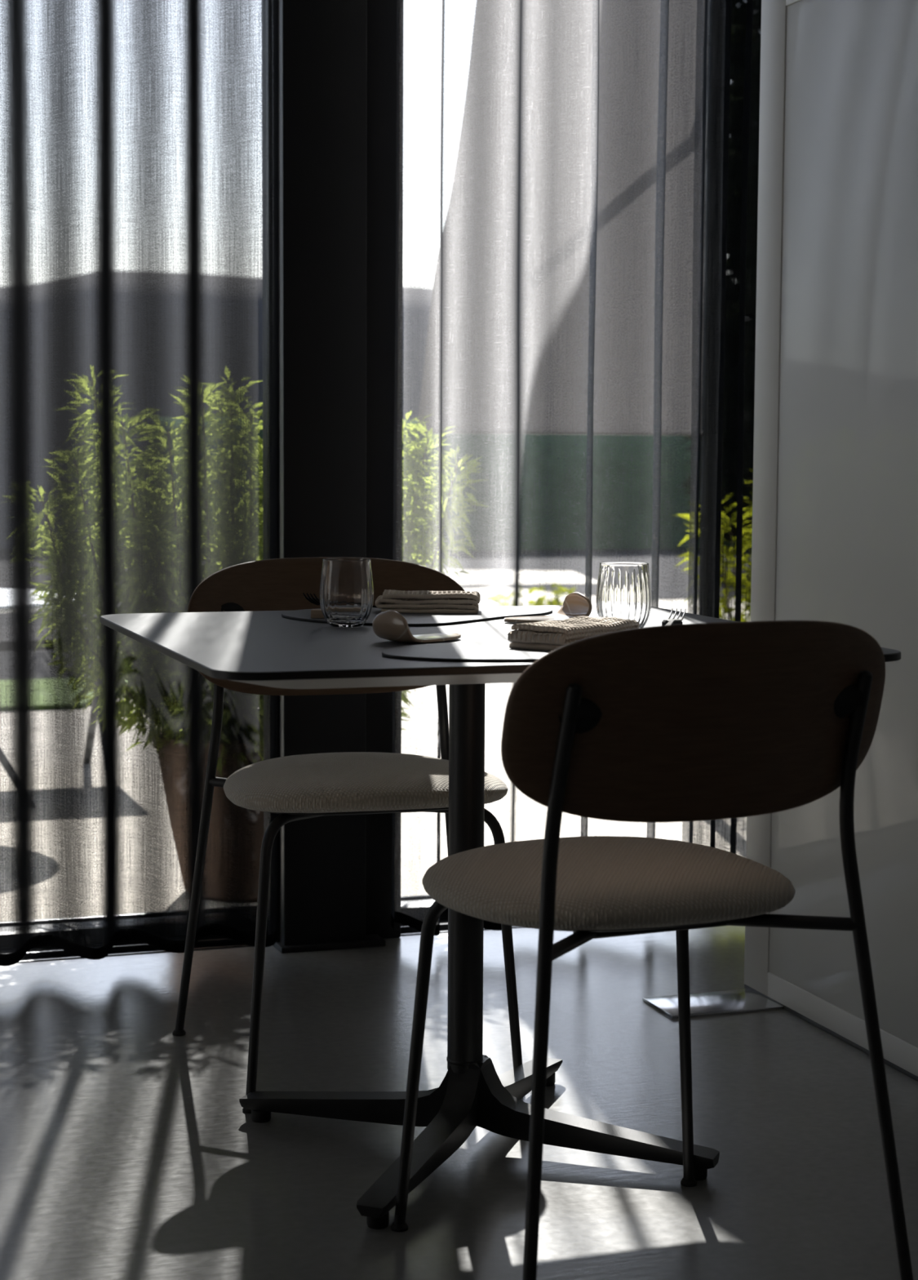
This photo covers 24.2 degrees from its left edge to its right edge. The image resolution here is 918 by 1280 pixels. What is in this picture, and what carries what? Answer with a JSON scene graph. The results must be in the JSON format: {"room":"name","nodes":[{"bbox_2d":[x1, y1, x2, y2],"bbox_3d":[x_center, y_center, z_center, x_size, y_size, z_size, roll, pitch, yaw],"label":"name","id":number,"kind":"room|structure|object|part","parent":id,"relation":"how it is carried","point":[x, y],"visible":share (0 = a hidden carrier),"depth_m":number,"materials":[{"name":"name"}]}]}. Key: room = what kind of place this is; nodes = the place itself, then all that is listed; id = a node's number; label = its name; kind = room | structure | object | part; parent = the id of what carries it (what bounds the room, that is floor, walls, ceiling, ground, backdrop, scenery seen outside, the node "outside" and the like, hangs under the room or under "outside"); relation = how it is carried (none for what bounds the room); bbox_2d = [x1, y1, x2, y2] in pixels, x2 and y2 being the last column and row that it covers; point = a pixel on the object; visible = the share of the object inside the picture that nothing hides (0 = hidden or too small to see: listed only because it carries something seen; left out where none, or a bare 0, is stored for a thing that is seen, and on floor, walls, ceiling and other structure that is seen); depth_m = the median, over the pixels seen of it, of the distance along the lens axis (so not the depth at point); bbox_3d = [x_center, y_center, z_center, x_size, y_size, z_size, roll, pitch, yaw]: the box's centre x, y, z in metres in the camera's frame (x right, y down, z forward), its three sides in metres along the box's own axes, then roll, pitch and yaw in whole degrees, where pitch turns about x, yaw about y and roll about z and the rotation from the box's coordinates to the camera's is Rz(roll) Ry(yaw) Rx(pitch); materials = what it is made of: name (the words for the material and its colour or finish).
{"room":"restaurant dining area","nodes":[
{"label":"restaurant dining area","id":0,"kind":"room"},
{"bbox_2d":[17,894,522,963],"bbox_3d":[-1.476,0.680,4.135,6.600,0.124,0.370,-1,5,-19],"label":"trim","id":1,"kind":"structure","parent":0,"point":[124,948],"depth_m":4.28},
{"bbox_3d":[-1.439,0.637,4.022,6.600,0.016,0.012,-1,5,-19],"label":"rail","id":2,"kind":"part","parent":1,"relation":"part of","materials":[{"name":"black metal"}]},
{"bbox_3d":[-1.454,0.634,4.064,6.600,0.014,0.012,-1,5,-19],"label":"rail","id":3,"kind":"part","parent":1,"relation":"part of","materials":[{"name":"black metal"}]},
{"bbox_3d":[-1.471,0.628,4.116,6.600,0.016,0.012,-1,5,-19],"label":"rail","id":4,"kind":"part","parent":1,"relation":"part of","materials":[{"name":"black metal"}]},
{"bbox_3d":[-1.422,0.643,3.970,6.600,0.014,0.012,-1,5,-19],"label":"rail","id":5,"kind":"part","parent":1,"relation":"part of","materials":[{"name":"black metal"}]},
{"bbox_3d":[-1.530,0.612,4.291,6.600,0.016,0.012,-1,5,-19],"label":"rail","id":6,"kind":"part","parent":1,"relation":"part of","materials":[{"name":"metal"}]},
{"bbox_2d":[275,0,367,945],"bbox_3d":[-0.315,-0.867,4.301,0.177,2.950,0.330,-1,5,-19],"label":"column","id":7,"kind":"structure","parent":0,"point":[322,482],"depth_m":4.17,"materials":[{"name":"black paint"}]},
{"bbox_2d":[365,0,404,938],"bbox_3d":[-0.197,-0.872,4.365,0.088,2.950,0.285,-1,5,-19],"label":"window frame","id":8,"kind":"structure","parent":7,"relation":"attached to","point":[381,154],"depth_m":4.26,"materials":[{"name":"black paint"}]},
{"bbox_2d":[0,925,917,1279],"bbox_3d":[-0.344,0.988,0.784,6.600,0.120,6.730,-1,5,-19],"label":"floor","id":9,"kind":"structure","parent":0,"point":[129,1149],"depth_m":3.14,"materials":[{"name":"concrete"}]},
{"bbox_2d":[273,933,386,953],"bbox_3d":[-0.264,0.607,4.313,0.215,0.012,0.095,-1,5,-19],"label":"trim","id":10,"kind":"structure","parent":9,"relation":"on","point":[374,940],"depth_m":4.27,"materials":[{"name":"black paint"}]},
{"bbox_2d":[172,556,522,1113],"bbox_3d":[-0.168,0.283,3.457,0.525,0.810,0.509,-1,5,-16],"label":"dining chair","id":11,"kind":"object","parent":9,"relation":"on","point":[300,787],"visible":0.62,"depth_m":3.42,"materials":[{"name":"beige fabric"}]},
{"bbox_3d":[-0.428,0.299,3.604,0.103,0.740,0.049,4,6,34],"label":"leg","id":12,"kind":"part","parent":11,"relation":"part of","materials":[{"name":"black metal"}]},
{"bbox_3d":[-0.265,0.480,3.272,0.018,0.440,0.174,4,6,36],"label":"leg","id":13,"kind":"part","parent":11,"relation":"part of","materials":[{"name":"black metal"}]},
{"bbox_3d":[-0.221,-0.023,3.621,0.491,0.229,0.114,-1,5,-16],"label":"backrest","id":14,"kind":"part","parent":11,"relation":"part of","materials":[{"name":"brown wood"}]},
{"bbox_3d":[-0.155,0.224,3.408,0.444,0.052,0.418,-1,5,-16],"label":"seat","id":15,"kind":"part","parent":11,"relation":"part of","materials":[{"name":"fabric"}]},
{"bbox_3d":[-0.025,0.291,3.720,0.049,0.740,0.103,3,6,24],"label":"leg","id":16,"kind":"part","parent":11,"relation":"part of","materials":[{"name":"black metal"}]},
{"bbox_3d":[0.021,0.474,3.354,0.174,0.440,0.018,2,5,21],"label":"leg","id":17,"kind":"part","parent":11,"relation":"part of","materials":[{"name":"black metal"}]},
{"bbox_2d":[100,604,901,1229],"bbox_3d":[0.010,0.357,3.034,0.900,0.740,0.900,-1,5,-19],"label":"dining table","id":18,"kind":"object","parent":9,"relation":"on","point":[267,648],"visible":0.76,"depth_m":3.00,"materials":[{"name":"black metal"}]},
{"bbox_3d":[-0.151,0.645,3.125,0.360,0.113,0.048,2,5,21],"label":"arm","id":19,"kind":"part","parent":18,"relation":"part of"},
{"bbox_2d":[319,557,373,627],"bbox_3d":[-0.161,-0.068,3.072,0.078,0.097,0.078,-1,5,-19],"label":"water glass","id":20,"kind":"object","parent":18,"relation":"on","point":[346,593],"visible":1,"depth_m":3.04,"materials":[{"name":"clear glass"}]},
{"bbox_2d":[372,609,461,643],"bbox_3d":[-0.047,-0.021,2.848,0.126,0.043,0.072,-4,7,-42],"label":"spoon","id":21,"kind":"object","parent":18,"relation":"on","point":[389,624],"visible":1,"depth_m":2.81,"materials":[{"name":"beige ceramic"}]},
{"bbox_2d":[281,605,552,626],"bbox_3d":[-0.044,-0.037,3.263,0.438,0.004,0.330,-1,5,-19],"label":"placemat","id":22,"kind":"object","parent":18,"relation":"on","point":[485,613],"visible":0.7,"depth_m":3.24,"materials":[{"name":"grey leather"}]},
{"bbox_2d":[311,608,324,617],"bbox_3d":[-0.179,-0.039,3.178,0.080,0.012,0.017,0,5,2],"label":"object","id":23,"kind":"object","parent":22,"relation":"on","point":[315,613],"visible":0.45,"depth_m":3.17,"materials":[{"name":"brown wood"}]},
{"bbox_2d":[302,592,377,608],"bbox_3d":[-0.174,-0.060,3.253,0.025,0.031,0.156,5,7,40],"label":"fork","id":24,"kind":"object","parent":22,"relation":"on","point":[316,601],"visible":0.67,"depth_m":3.20,"materials":[{"name":"black metal"}]},
{"bbox_2d":[375,589,479,613],"bbox_3d":[-0.048,-0.060,3.315,0.161,0.032,0.077,0,5,0],"label":"napkin","id":25,"kind":"object","parent":22,"relation":"on","point":[398,601],"visible":0.99,"depth_m":3.28,"materials":[{"name":"beige fabric"}]},
{"bbox_3d":[-0.049,0.666,2.893,0.048,0.113,0.360,2,5,21],"label":"arm","id":26,"kind":"part","parent":18,"relation":"part of"},
{"bbox_2d":[382,640,552,662],"bbox_3d":[0.149,0.011,2.734,0.520,0.004,0.266,-1,5,-19],"label":"placemat","id":27,"kind":"object","parent":18,"relation":"on","point":[494,651],"visible":0.41,"depth_m":2.65,"materials":[{"name":"grey leather"}]},
{"bbox_2d":[506,616,639,650],"bbox_3d":[0.149,-0.010,2.763,0.087,0.032,0.186,4,6,36],"label":"napkin","id":28,"kind":"object","parent":27,"relation":"on","point":[548,635],"visible":0.82,"depth_m":2.71,"materials":[{"name":"beige fabric"}]},
{"bbox_3d":[0.082,0.637,3.227,0.048,0.113,0.360,2,5,21],"label":"arm","id":29,"kind":"part","parent":18,"relation":"part of"},
{"bbox_2d":[504,591,592,622],"bbox_3d":[0.124,-0.048,3.174,0.126,0.042,0.088,-2,6,-25],"label":"spoon","id":30,"kind":"object","parent":18,"relation":"on","point":[575,604],"visible":0.84,"depth_m":3.19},
{"bbox_3d":[0.184,0.658,2.995,0.360,0.113,0.048,2,5,21],"label":"arm","id":31,"kind":"part","parent":18,"relation":"part of"},
{"bbox_2d":[595,561,651,627],"bbox_3d":[0.231,-0.059,3.005,0.078,0.097,0.078,-1,5,-19],"label":"water glass","id":32,"kind":"object","parent":18,"relation":"on","point":[624,588],"visible":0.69,"depth_m":2.97,"materials":[{"name":"clear glass"}]},
{"bbox_2d":[662,619,683,625],"bbox_3d":[0.307,-0.024,3.084,0.030,0.012,0.030,-1,5,-19],"label":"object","id":33,"kind":"object","parent":18,"relation":"on","point":[664,622],"visible":0.27,"depth_m":3.07,"materials":[{"name":"black rubber"}]},
{"bbox_2d":[666,608,686,625],"bbox_3d":[0.295,-0.026,3.000,0.022,0.022,0.196,1,5,13],"label":"fork","id":34,"kind":"object","parent":18,"relation":"on","point":[671,621],"visible":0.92,"depth_m":3.06,"materials":[{"name":"metal"}]},
{"bbox_3d":[0.291,-0.019,2.981,0.022,0.004,0.157,1,9,13],"label":"handle","id":35,"kind":"part","parent":34,"relation":"part of","materials":[{"name":"metal"}]},
{"bbox_2d":[391,620,913,1279],"bbox_3d":[0.208,0.362,2.601,0.525,0.810,0.509,-2,6,-24],"label":"dining chair","id":36,"kind":"object","parent":9,"relation":"on","point":[684,722],"visible":1,"depth_m":2.41,"materials":[{"name":"wood"}]},
{"bbox_3d":[0.003,0.531,2.709,0.174,0.440,0.018,2,5,13],"label":"leg","id":37,"kind":"part","parent":36,"relation":"part of","materials":[{"name":"black metal"}]},
{"bbox_3d":[0.102,0.416,2.326,0.049,0.740,0.103,2,5,16],"label":"leg","id":38,"kind":"part","parent":36,"relation":"part of","materials":[{"name":"black metal"}]},
{"bbox_3d":[0.190,0.295,2.637,0.444,0.052,0.418,-2,6,-24],"label":"seat","id":39,"kind":"part","parent":36,"relation":"part of","materials":[{"name":"fabric"}]},
{"bbox_3d":[0.274,0.522,2.829,0.018,0.440,0.174,3,6,28],"label":"leg","id":40,"kind":"part","parent":36,"relation":"part of","materials":[{"name":"black metal"}]},
{"bbox_3d":[0.290,0.090,2.395,0.491,0.229,0.114,-2,6,-24],"label":"backrest","id":41,"kind":"part","parent":36,"relation":"part of","materials":[{"name":"brown wood"}]},
{"bbox_3d":[0.485,0.403,2.496,0.103,0.740,0.049,3,6,26],"label":"leg","id":42,"kind":"part","parent":36,"relation":"part of","materials":[{"name":"black metal"}]},
{"bbox_2d":[643,0,917,1081],"bbox_3d":[0.981,-0.538,2.552,0.433,2.620,2.785,-1,5,-19],"label":"partition panel","id":43,"kind":"object","parent":9,"relation":"on","point":[835,539],"visible":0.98,"depth_m":3.58,"materials":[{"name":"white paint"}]},
{"bbox_3d":[0.559,0.652,3.894,0.433,0.006,0.133,-1,5,-19],"label":"foot plate","id":44,"kind":"part","parent":43,"relation":"part of","materials":[{"name":"metal"}]},
{"bbox_3d":[-0.387,-2.100,0.684,6.600,0.150,7.100,-1,5,-19],"label":"ceiling","id":45,"kind":"structure","parent":0,"visible":0},
{"bbox_2d":[0,0,279,965],"bbox_3d":[-2.280,-0.819,3.414,4.093,2.910,0.148,-1,5,-19],"label":"curtain","id":46,"kind":"object","parent":45,"relation":"hanging from","point":[139,139],"visible":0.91,"depth_m":4.02,"materials":[{"name":"white fabric"}]},
{"bbox_2d":[391,0,704,935],"bbox_3d":[0.180,-0.879,4.240,0.635,2.910,0.143,-1,5,-19],"label":"curtain","id":47,"kind":"object","parent":45,"relation":"hanging from","point":[401,917],"visible":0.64,"depth_m":4.26,"materials":[{"name":"white fabric"}]},
{"bbox_2d":[689,0,761,857],"bbox_3d":[1.078,-0.901,4.542,1.236,2.910,0.080,-1,5,-19],"label":"window","id":48,"kind":"structure","parent":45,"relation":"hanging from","point":[732,28],"depth_m":4.38,"materials":[{"name":"black metal"}]},
{"bbox_3d":[-1.472,-2.204,3.910,6.600,0.230,0.300,-1,5,-19],"label":"wall","id":49,"kind":"structure","parent":0,"visible":0},
{"bbox_2d":[400,898,435,918],"bbox_3d":[0.733,-0.784,4.721,1.972,2.720,0.120,-1,5,-19],"label":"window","id":50,"kind":"structure","parent":49,"relation":"in","point":[428,902],"depth_m":4.55,"materials":[{"name":"glass"}]},
{"label":"outside","id":51,"kind":"structure","parent":0,"visible":0},
{"bbox_2d":[410,548,692,599],"bbox_3d":[-1.575,-2.204,35.977,140.000,0.020,50.700,-1,5,-19],"label":"driveway","id":52,"kind":"structure","parent":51,"point":[575,562],"depth_m":19.13,"materials":[{"name":"grey concrete"}]},
{"bbox_2d":[402,420,693,551],"bbox_3d":[2.815,-1.629,22.306,12.000,1.293,1.056,-1,5,-19],"label":"hedge","id":53,"kind":"object","parent":52,"relation":"on","point":[578,497],"visible":0.07,"depth_m":21.25,"materials":[{"name":"green plant"}]},
{"bbox_2d":[679,274,747,535],"bbox_3d":[3.676,-3.899,16.989,3.774,6.824,3.775,5,7,44],"label":"evergreen tree","id":54,"kind":"object","parent":52,"relation":"on","point":[747,274],"visible":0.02,"depth_m":17.37,"materials":[{"name":"green plant"}]},
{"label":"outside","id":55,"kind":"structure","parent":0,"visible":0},
{"bbox_2d":[400,586,693,896],"bbox_3d":[-10.376,-4.435,62.041,140.000,0.300,115.500,-1,5,-19],"label":"ground","id":56,"kind":"structure","parent":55,"point":[592,829],"depth_m":6.13,"materials":[{"name":"grey concrete"}]},
{"bbox_2d":[401,411,492,729],"bbox_3d":[-0.479,-0.016,4.850,1.106,1.195,0.476,-2,6,-27],"label":"potted shrub","id":57,"kind":"object","parent":56,"relation":"on","point":[436,492],"visible":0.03,"depth_m":4.94,"materials":[{"name":"green plant"}]},
{"bbox_2d":[483,582,577,605],"bbox_3d":[0.423,-0.130,11.984,0.684,0.387,0.535,-1,5,-19],"label":"shrub","id":58,"kind":"object","parent":56,"relation":"on","point":[504,597],"visible":0.12,"depth_m":11.89,"materials":[{"name":"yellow plant"}]},
{"bbox_2d":[418,0,704,435],"bbox_3d":[0.265,-1.235,5.862,0.888,3.450,0.324,-1,5,-19],"label":"curtain","id":59,"kind":"object","parent":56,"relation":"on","point":[599,365],"visible":0.42,"depth_m":5.73,"materials":[{"name":"fabric"}]},
{"bbox_2d":[677,502,694,605],"bbox_3d":[1.104,-0.092,6.968,1.048,0.994,0.401,-2,6,-26],"label":"shrub","id":60,"kind":"object","parent":56,"relation":"on","point":[687,516],"visible":0.02,"depth_m":6.68,"materials":[{"name":"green plant"}]},
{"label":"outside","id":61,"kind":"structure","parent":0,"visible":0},
{"bbox_2d":[402,286,432,420],"bbox_3d":[-0.057,-2.771,26.956,97.167,2.909,8.600,-1,5,-19],"label":"hillside","id":62,"kind":"structure","parent":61,"point":[430,289],"depth_m":22.85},
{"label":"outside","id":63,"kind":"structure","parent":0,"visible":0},
{"bbox_2d":[435,569,597,585],"bbox_3d":[0.340,-0.497,16.944,1.453,0.020,2.010,-1,5,-13],"label":"path","id":64,"kind":"structure","parent":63,"point":[577,576],"depth_m":16.70,"materials":[{"name":"white concrete"}]}
]}

